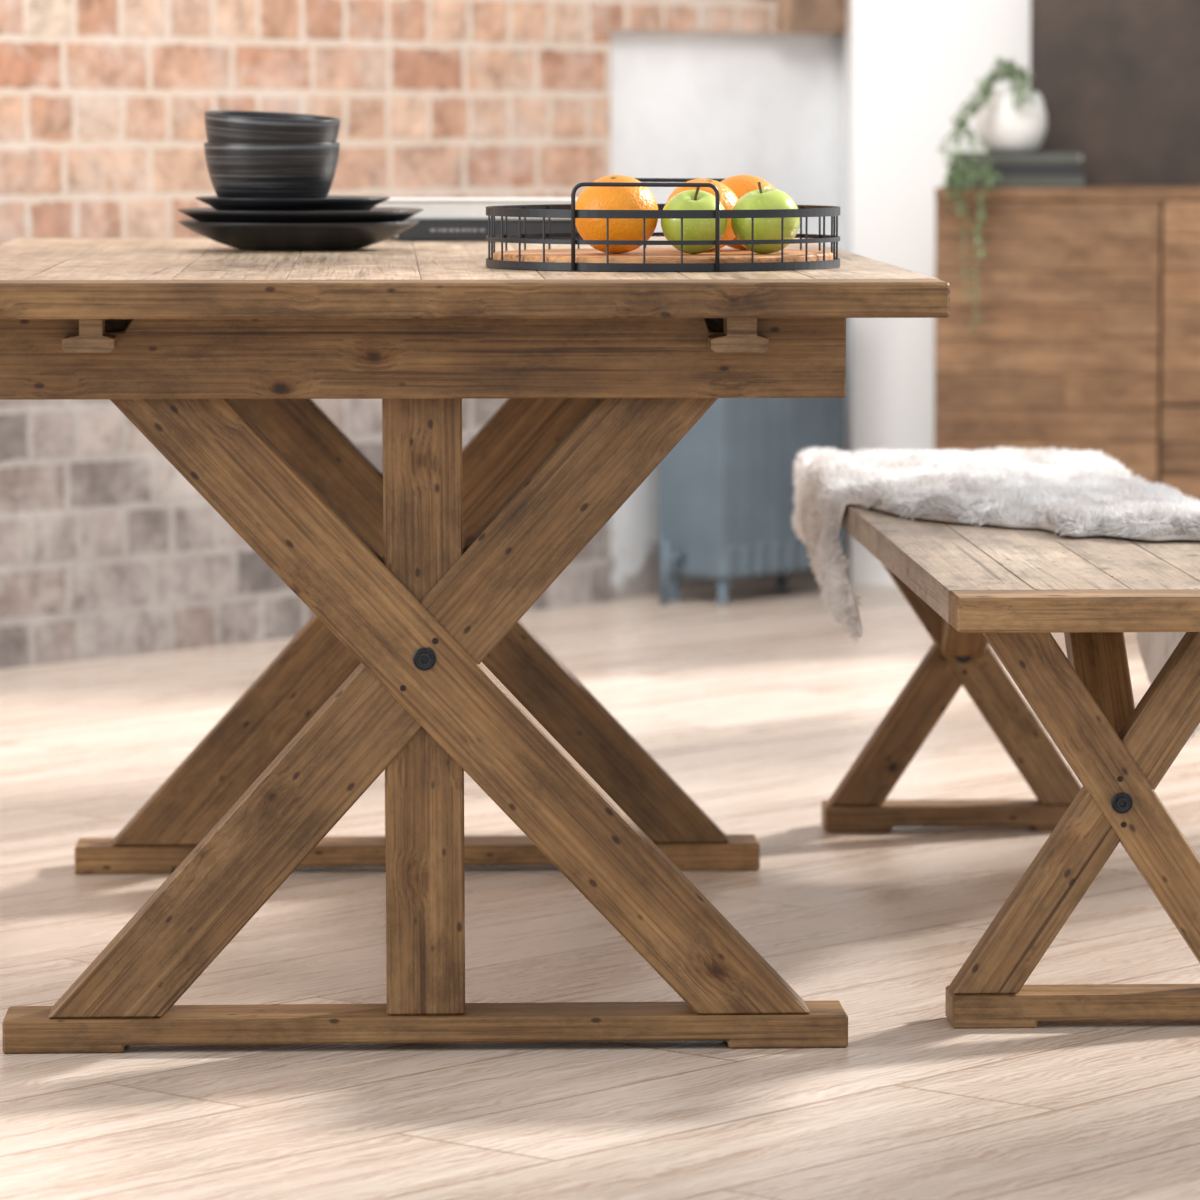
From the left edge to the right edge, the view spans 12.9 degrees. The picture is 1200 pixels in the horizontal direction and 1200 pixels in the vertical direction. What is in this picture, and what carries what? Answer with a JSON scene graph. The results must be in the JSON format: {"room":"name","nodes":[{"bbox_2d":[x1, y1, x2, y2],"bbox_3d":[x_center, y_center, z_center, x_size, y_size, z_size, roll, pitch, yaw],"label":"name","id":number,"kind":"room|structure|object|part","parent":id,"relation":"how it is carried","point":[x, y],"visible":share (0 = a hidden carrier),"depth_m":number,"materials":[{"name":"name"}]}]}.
{"room":"dining room","nodes":[
{"label":"dining room","id":0,"kind":"room"},
{"bbox_2d":[0,0,841,668],"bbox_3d":[-1.477,-1.198,8.254,0.301,2.700,6.700,4,7,40],"label":"wall","id":1,"kind":"structure","parent":0,"point":[107,549],"depth_m":9.20,"materials":[{"name":"brick"}]},
{"bbox_2d":[777,0,845,33],"bbox_3d":[0.436,-1.915,10.219,0.030,1.634,0.260,4,7,40],"label":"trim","id":2,"kind":"structure","parent":1,"relation":"attached to","point":[793,16],"depth_m":10.24,"materials":[{"name":"wood"}]},
{"bbox_2d":[0,577,1199,1199],"bbox_3d":[-0.256,0.388,6.307,12.000,0.100,15.500,0,5,-2],"label":"floor","id":3,"kind":"structure","parent":0,"point":[758,706],"depth_m":5.65,"materials":[{"name":"brown wood"}]},
{"bbox_2d":[0,237,949,1053],"bbox_3d":[-0.205,-0.006,5.921,1.000,0.755,1.800,0,5,-2],"label":"dining table","id":4,"kind":"object","parent":3,"relation":"on","point":[416,661],"visible":0.91,"depth_m":5.16,"materials":[{"name":"brown wood"}]},
{"bbox_2d":[178,219,419,250],"bbox_3d":[-0.352,-0.427,6.188,0.282,0.033,0.282,0,5,-2],"label":"plate","id":5,"kind":"object","parent":4,"relation":"on","point":[244,236],"visible":0.88,"depth_m":6.09,"materials":[{"name":"black ceramic"}]},
{"bbox_2d":[177,207,422,222],"bbox_3d":[-0.350,-0.437,6.187,0.288,0.040,0.288,0,5,-2],"label":"plate","id":6,"kind":"object","parent":5,"relation":"on","point":[376,214],"visible":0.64,"depth_m":6.07,"materials":[{"name":"black ceramic"}]},
{"bbox_2d":[196,195,389,210],"bbox_3d":[-0.358,-0.446,6.186,0.228,0.050,0.228,0,5,-2],"label":"plate","id":7,"kind":"object","parent":6,"relation":"on","point":[332,202],"visible":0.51,"depth_m":6.10,"materials":[{"name":"black ceramic"}]},
{"bbox_2d":[204,142,339,197],"bbox_3d":[-0.383,-0.480,6.182,0.158,0.108,0.158,0,5,-2],"label":"bowl","id":8,"kind":"object","parent":7,"relation":"on","point":[235,170],"visible":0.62,"depth_m":6.12,"materials":[{"name":"black ceramic"}]},
{"bbox_2d":[204,110,339,143],"bbox_3d":[-0.382,-0.513,6.174,0.158,0.115,0.158,3,6,28],"label":"bowl","id":9,"kind":"object","parent":8,"relation":"in","point":[221,126],"visible":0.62,"depth_m":6.11,"materials":[{"name":"black ceramic"}]},
{"bbox_3d":[-0.173,0.074,5.186,0.077,0.665,0.056,0,5,-2],"label":"post","id":10,"kind":"part","parent":4,"relation":"part of","materials":[{"name":"brown wood"}]},
{"bbox_2d":[391,219,582,240],"bbox_3d":[-0.126,-0.469,6.681,0.270,0.026,0.170,-1,5,-6],"label":"book","id":11,"kind":"object","parent":4,"relation":"on","point":[426,229],"visible":0.55,"depth_m":6.59,"materials":[{"name":"black paper"}]},
{"bbox_2d":[430,228,484,231],"bbox_3d":[-0.177,-0.460,6.590,0.069,0.004,0.001,-1,5,-6],"label":"print","id":12,"kind":"object","parent":11,"relation":"on","point":[481,229],"depth_m":6.59},
{"bbox_2d":[375,198,577,218],"bbox_3d":[-0.151,-0.494,6.682,0.310,0.024,0.176,0,5,2],"label":"book","id":13,"kind":"object","parent":11,"relation":"on","point":[433,208],"visible":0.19,"depth_m":6.60,"materials":[{"name":"white paper"}]},
{"bbox_2d":[486,178,839,270],"bbox_3d":[0.065,-0.391,5.500,0.368,0.089,0.368,1,5,7],"label":"wire tray","id":14,"kind":"object","parent":4,"relation":"on","point":[585,259],"visible":0.8,"depth_m":5.36,"materials":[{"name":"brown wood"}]},
{"bbox_2d":[575,175,657,253],"bbox_3d":[0.017,-0.396,5.438,0.087,0.081,0.086,0,5,-2],"label":"orange","id":15,"kind":"object","parent":14,"relation":"on","point":[591,197],"visible":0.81,"depth_m":5.41,"materials":[{"name":"orange food"}]},
{"bbox_3d":[0.045,-0.376,5.330,0.150,0.089,0.004,1,5,7],"label":"handle","id":16,"kind":"part","parent":14,"relation":"part of","materials":[{"name":"grey metal"}]},
{"bbox_3d":[0.085,-0.407,5.670,0.150,0.089,0.004,1,5,7],"label":"handle","id":17,"kind":"part","parent":14,"relation":"part of","materials":[{"name":"grey metal"}]},
{"bbox_2d":[661,187,726,253],"bbox_3d":[0.096,-0.389,5.421,0.068,0.070,0.068,0,5,-2],"label":"apple","id":18,"kind":"object","parent":14,"relation":"on","point":[703,228],"visible":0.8,"depth_m":5.40,"materials":[{"name":"green food"}]},
{"bbox_3d":[0.098,-0.413,5.407,0.004,0.018,0.010,-4,7,-36],"label":"stem","id":19,"kind":"part","parent":18,"relation":"part of","materials":[{"name":"brown plant"}]},
{"bbox_2d":[666,178,737,251],"bbox_3d":[0.108,-0.401,5.518,0.082,0.076,0.082,0,5,-2],"label":"orange","id":20,"kind":"object","parent":14,"relation":"on","point":[728,199],"visible":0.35,"depth_m":5.50,"materials":[{"name":"orange food"}]},
{"bbox_2d":[720,175,773,249],"bbox_3d":[0.152,-0.409,5.586,0.085,0.079,0.084,0,5,-2],"label":"orange","id":21,"kind":"object","parent":14,"relation":"on","point":[740,185],"visible":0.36,"depth_m":5.56,"materials":[{"name":"orange food"}]},
{"bbox_2d":[731,182,799,253],"bbox_3d":[0.170,-0.392,5.434,0.071,0.074,0.071,0,5,-2],"label":"apple","id":22,"kind":"object","parent":14,"relation":"on","point":[769,198],"visible":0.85,"depth_m":5.41,"materials":[{"name":"green food"}]},
{"bbox_3d":[0.164,-0.419,5.428,0.006,0.019,0.004,3,6,27],"label":"stem","id":23,"kind":"part","parent":22,"relation":"part of","materials":[{"name":"brown plant"}]},
{"bbox_2d":[659,396,845,604],"bbox_3d":[0.271,-0.314,9.989,0.160,0.620,0.436,4,7,40],"label":"cabinet","id":24,"kind":"object","parent":3,"relation":"on","point":[727,488],"visible":0.56,"depth_m":9.90,"materials":[{"name":"blue wood"}]},
{"bbox_2d":[821,504,1199,1028],"bbox_3d":[0.492,0.128,6.183,0.363,0.441,1.940,0,5,-2],"label":"bench","id":25,"kind":"object","parent":3,"relation":"on","point":[971,587],"visible":0.84,"depth_m":5.31,"materials":[{"name":"brown wood"}]},
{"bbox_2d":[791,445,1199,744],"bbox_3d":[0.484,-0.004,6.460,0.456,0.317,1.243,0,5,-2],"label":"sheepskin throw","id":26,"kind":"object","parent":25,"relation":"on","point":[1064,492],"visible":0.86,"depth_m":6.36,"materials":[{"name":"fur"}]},
{"bbox_3d":[0.490,-0.079,6.207,0.363,0.034,1.854,0,5,-2],"label":"seat","id":27,"kind":"part","parent":25,"relation":"part of","materials":[{"name":"brown wood"}]},
{"bbox_2d":[934,186,1199,499],"bbox_3d":[1.283,-0.381,9.874,1.300,0.775,0.380,1,5,7],"label":"sideboard","id":28,"kind":"object","parent":3,"relation":"on","point":[1087,337],"visible":0.7,"depth_m":9.72,"materials":[{"name":"brown wood"}]},
{"bbox_2d":[945,175,1085,187],"bbox_3d":[0.772,-0.778,9.836,0.254,0.022,0.170,1,5,7],"label":"book","id":29,"kind":"object","parent":28,"relation":"on","point":[1007,181],"visible":0.71,"depth_m":9.75,"materials":[{"name":"grey paper"}]},
{"bbox_2d":[948,163,1083,175],"bbox_3d":[0.773,-0.800,9.834,0.248,0.021,0.166,0,5,5],"label":"book","id":30,"kind":"object","parent":29,"relation":"on","point":[1001,169],"visible":0.7,"depth_m":9.75,"materials":[{"name":"grey paper"}]},
{"bbox_2d":[951,152,1083,163],"bbox_3d":[0.776,-0.821,9.832,0.236,0.020,0.160,1,5,9],"label":"book","id":31,"kind":"object","parent":30,"relation":"on","point":[1034,157],"visible":0.86,"depth_m":9.75,"materials":[{"name":"grey paper"}]},
{"bbox_2d":[937,57,1046,336],"bbox_3d":[0.729,-0.744,9.755,0.142,0.511,0.311,2,6,25],"label":"potted plant","id":32,"kind":"object","parent":31,"relation":"on","point":[1015,121],"visible":1,"depth_m":9.76,"materials":[{"name":"green plant"}]},
{"bbox_3d":[0.763,-0.887,9.826,0.132,0.112,0.132,0,5,-2],"label":"pot","id":33,"kind":"part","parent":32,"relation":"part of","materials":[{"name":"white ceramic"}]},
{"bbox_2d":[1030,0,1199,185],"bbox_3d":[1.309,-1.201,9.916,1.000,0.850,0.025,1,5,7],"label":"picture","id":34,"kind":"object","parent":28,"relation":"on","point":[1117,82],"visible":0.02,"depth_m":9.97},
{"bbox_3d":[1.239,-0.194,9.715,0.417,0.321,0.022,1,5,7],"label":"drawer","id":35,"kind":"part","parent":28,"relation":"part of","materials":[{"name":"brown wood"}]},
{"bbox_3d":[1.239,-0.543,9.683,0.417,0.368,0.022,1,5,7],"label":"door","id":36,"kind":"part","parent":28,"relation":"part of","materials":[{"name":"brown wood"}]},
{"bbox_2d":[841,0,1030,584],"bbox_3d":[1.077,-1.389,10.319,1.195,2.700,0.300,0,5,-2],"label":"wall","id":37,"kind":"structure","parent":0,"point":[908,66],"depth_m":10.20,"materials":[{"name":"white paint"}]}
]}

